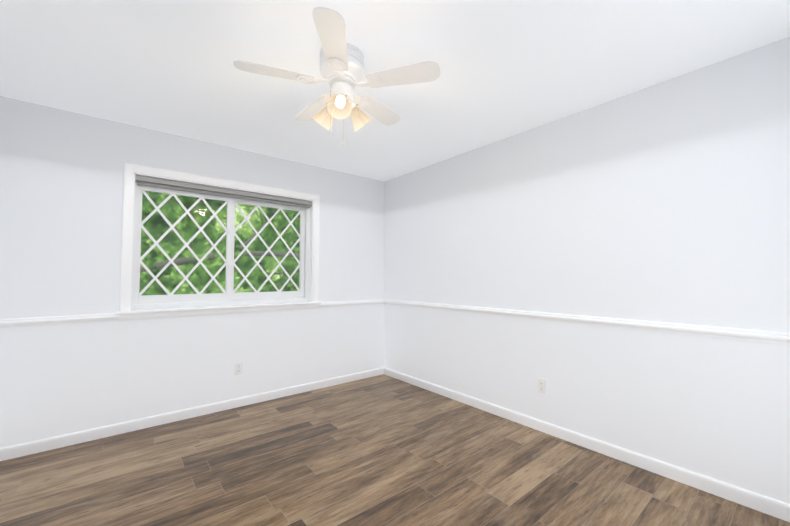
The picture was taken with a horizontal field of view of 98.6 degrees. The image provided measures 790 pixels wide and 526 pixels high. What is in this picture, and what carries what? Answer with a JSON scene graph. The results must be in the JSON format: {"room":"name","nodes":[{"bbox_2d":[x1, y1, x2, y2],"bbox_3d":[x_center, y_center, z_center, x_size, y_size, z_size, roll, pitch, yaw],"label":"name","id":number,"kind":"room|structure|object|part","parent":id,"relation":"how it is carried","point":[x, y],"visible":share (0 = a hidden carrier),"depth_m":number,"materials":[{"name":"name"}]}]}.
{"room":"empty bedroom","nodes":[
{"label":"empty bedroom","id":0,"kind":"room"},
{"bbox_2d":[0,96,383,447],"bbox_3d":[-1.505,0.130,3.317,3.380,2.440,0.180,2,-3,-39],"label":"wall","id":1,"kind":"structure","parent":0,"point":[61,187],"depth_m":2.66,"materials":[{"name":"white paint"}]},
{"bbox_2d":[0,313,118,327],"bbox_3d":[-2.439,0.409,2.412,0.743,0.060,0.022,2,-3,-39],"label":"trim","id":2,"kind":"structure","parent":1,"relation":"attached to","point":[68,319],"depth_m":2.43,"materials":[{"name":"white wood"}]},
{"bbox_2d":[0,367,383,460],"bbox_3d":[-1.439,1.305,3.196,3.330,0.082,0.015,2,-3,-39],"label":"baseboard","id":3,"kind":"structure","parent":1,"relation":"attached to","point":[19,450],"depth_m":2.80,"materials":[{"name":"white wood"}]},
{"bbox_2d":[115,163,321,320],"bbox_3d":[-1.534,-0.150,3.254,1.739,1.247,0.198,2,-3,-39],"label":"window","id":4,"kind":"structure","parent":1,"relation":"in","point":[219,249],"depth_m":3.13,"materials":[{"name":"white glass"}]},
{"bbox_2d":[139,190,226,294],"bbox_3d":[-1.862,-0.162,3.032,0.695,0.921,0.009,2,-3,-39],"label":"window grille","id":5,"kind":"object","parent":4,"relation":"attached to","point":[182,248],"visible":0.98,"depth_m":3.00,"materials":[{"name":"white plastic"}]},
{"bbox_3d":[-1.858,-0.153,3.035,0.738,1.011,0.030,2,-3,-39],"label":"window sash","id":6,"kind":"part","parent":4,"relation":"part of","materials":[{"name":"white plastic"}]},
{"bbox_3d":[-1.862,-0.162,3.032,0.674,0.900,0.004,2,-3,-39],"label":"glass","id":7,"kind":"part","parent":4,"relation":"part of","materials":[{"name":"clear glass"}]},
{"bbox_3d":[-1.569,-0.147,3.298,1.549,1.103,0.085,2,-3,-39],"label":"main window frame","id":8,"kind":"part","parent":4,"relation":"part of","materials":[{"name":"white plastic"}]},
{"bbox_2d":[135,174,311,207],"bbox_3d":[-1.525,-0.662,3.265,1.547,0.076,0.047,2,-3,-39],"label":"window blind","id":9,"kind":"object","parent":4,"relation":"attached to","point":[175,185],"visible":1,"depth_m":3.14,"materials":[{"name":"grey"}]},
{"bbox_2d":[233,203,299,292],"bbox_3d":[-1.310,-0.141,3.528,0.717,0.921,0.009,2,-3,-39],"label":"window grille","id":10,"kind":"object","parent":4,"relation":"attached to","point":[266,252],"visible":0.94,"depth_m":3.51,"materials":[{"name":"white plastic"}]},
{"bbox_3d":[-1.310,-0.141,3.528,0.697,0.900,0.004,2,-3,-39],"label":"glass","id":11,"kind":"part","parent":4,"relation":"part of","materials":[{"name":"clear glass"}]},
{"bbox_3d":[-1.309,-0.133,3.529,0.770,1.011,0.030,2,-3,-39],"label":"window sash","id":12,"kind":"part","parent":4,"relation":"part of","materials":[{"name":"white plastic"}]},
{"bbox_2d":[235,362,242,374],"bbox_3d":[-1.469,0.991,3.190,0.070,0.114,0.006,2,-3,-39],"label":"outlet","id":13,"kind":"object","parent":1,"relation":"attached to","point":[241,368],"visible":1,"depth_m":3.19,"materials":[{"name":"white plastic"}]},
{"bbox_2d":[319,299,383,307],"bbox_3d":[-0.504,0.474,3.989,0.862,0.060,0.022,2,-3,-39],"label":"trim","id":14,"kind":"structure","parent":1,"relation":"attached to","point":[377,301],"depth_m":3.97,"materials":[{"name":"white wood"}]},
{"bbox_2d":[0,374,789,525],"bbox_3d":[-0.294,1.338,1.782,3.740,0.100,4.010,2,-3,-39],"label":"floor","id":15,"kind":"structure","parent":0,"point":[382,450],"depth_m":2.08,"materials":[{"name":"brown wood"}]},
{"bbox_2d":[0,0,789,180],"bbox_3d":[-0.294,-1.210,1.887,3.740,0.120,4.010,2,-3,-39],"label":"ceiling","id":16,"kind":"structure","parent":0,"point":[508,68],"depth_m":1.92,"materials":[{"name":"white paint"}]},
{"bbox_2d":[233,7,440,146],"bbox_3d":[-0.320,-0.903,1.908,1.049,0.491,1.006,2,-3,-39],"label":"fan","id":17,"kind":"object","parent":16,"relation":"hanging from","point":[342,66],"visible":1,"depth_m":1.79,"materials":[{"name":"white painted metal"},{"name":"white painted wood"},{"name":"frosted glass"}]},
{"bbox_3d":[-0.294,-1.076,1.881,0.242,0.148,0.242,2,-3,-39],"label":"motor","id":18,"kind":"part","parent":17,"relation":"part of","materials":[{"name":"white metal"}]},
{"bbox_2d":[384,36,789,503],"bbox_3d":[1.085,0.116,2.959,0.180,2.440,4.010,2,-3,-39],"label":"wall","id":19,"kind":"structure","parent":0,"point":[667,201],"depth_m":2.25,"materials":[{"name":"white paint"}]},
{"bbox_2d":[538,378,545,393],"bbox_3d":[1.161,0.970,2.682,0.006,0.114,0.070,2,-3,-39],"label":"outlet","id":20,"kind":"object","parent":19,"relation":"attached to","point":[544,385],"visible":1,"depth_m":2.68,"materials":[{"name":"white plastic"}]},
{"bbox_2d":[384,367,789,521],"bbox_3d":[1.009,1.291,2.849,0.015,0.082,3.650,2,-3,-39],"label":"baseboard","id":21,"kind":"structure","parent":19,"relation":"attached to","point":[758,502],"depth_m":2.21,"materials":[{"name":"white wood"}]},
{"bbox_2d":[384,299,789,344],"bbox_3d":[1.007,0.429,2.882,0.022,0.060,3.650,2,-3,-39],"label":"trim","id":22,"kind":"structure","parent":19,"relation":"attached to","point":[746,334],"depth_m":2.23,"materials":[{"name":"white wood"}]},
{"label":"outside","id":23,"kind":"structure","parent":0,"visible":0},
{"bbox_2d":[139,193,298,294],"bbox_3d":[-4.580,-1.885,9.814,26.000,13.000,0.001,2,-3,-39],"label":"tree","id":24,"kind":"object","parent":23,"point":[269,259],"depth_m":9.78,"materials":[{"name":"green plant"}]},
{"bbox_2d":[139,191,299,294],"bbox_3d":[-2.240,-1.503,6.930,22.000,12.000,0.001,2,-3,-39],"label":"tree","id":25,"kind":"object","parent":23,"point":[161,228],"depth_m":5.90,"materials":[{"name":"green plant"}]},
{"bbox_2d":[140,251,298,273],"bbox_3d":[-2.774,-0.106,7.674,5.833,1.006,0.564,2,-3,-39],"label":"limb","id":26,"kind":"object","parent":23,"point":[190,259],"depth_m":6.46,"materials":[{"name":"beige plant"}]},
{"bbox_2d":[237,221,267,248],"bbox_3d":[-2.954,-1.106,7.846,0.113,1.946,1.873,-1,-3,28],"label":"limb","id":27,"kind":"object","parent":26,"relation":"attached to","point":[250,238],"depth_m":7.38,"materials":[{"name":"beige plant"}]},
{"bbox_2d":[140,195,299,294],"bbox_3d":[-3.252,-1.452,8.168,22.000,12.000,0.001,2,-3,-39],"label":"tree","id":28,"kind":"object","parent":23,"point":[255,247],"depth_m":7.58,"materials":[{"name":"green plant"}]}
]}

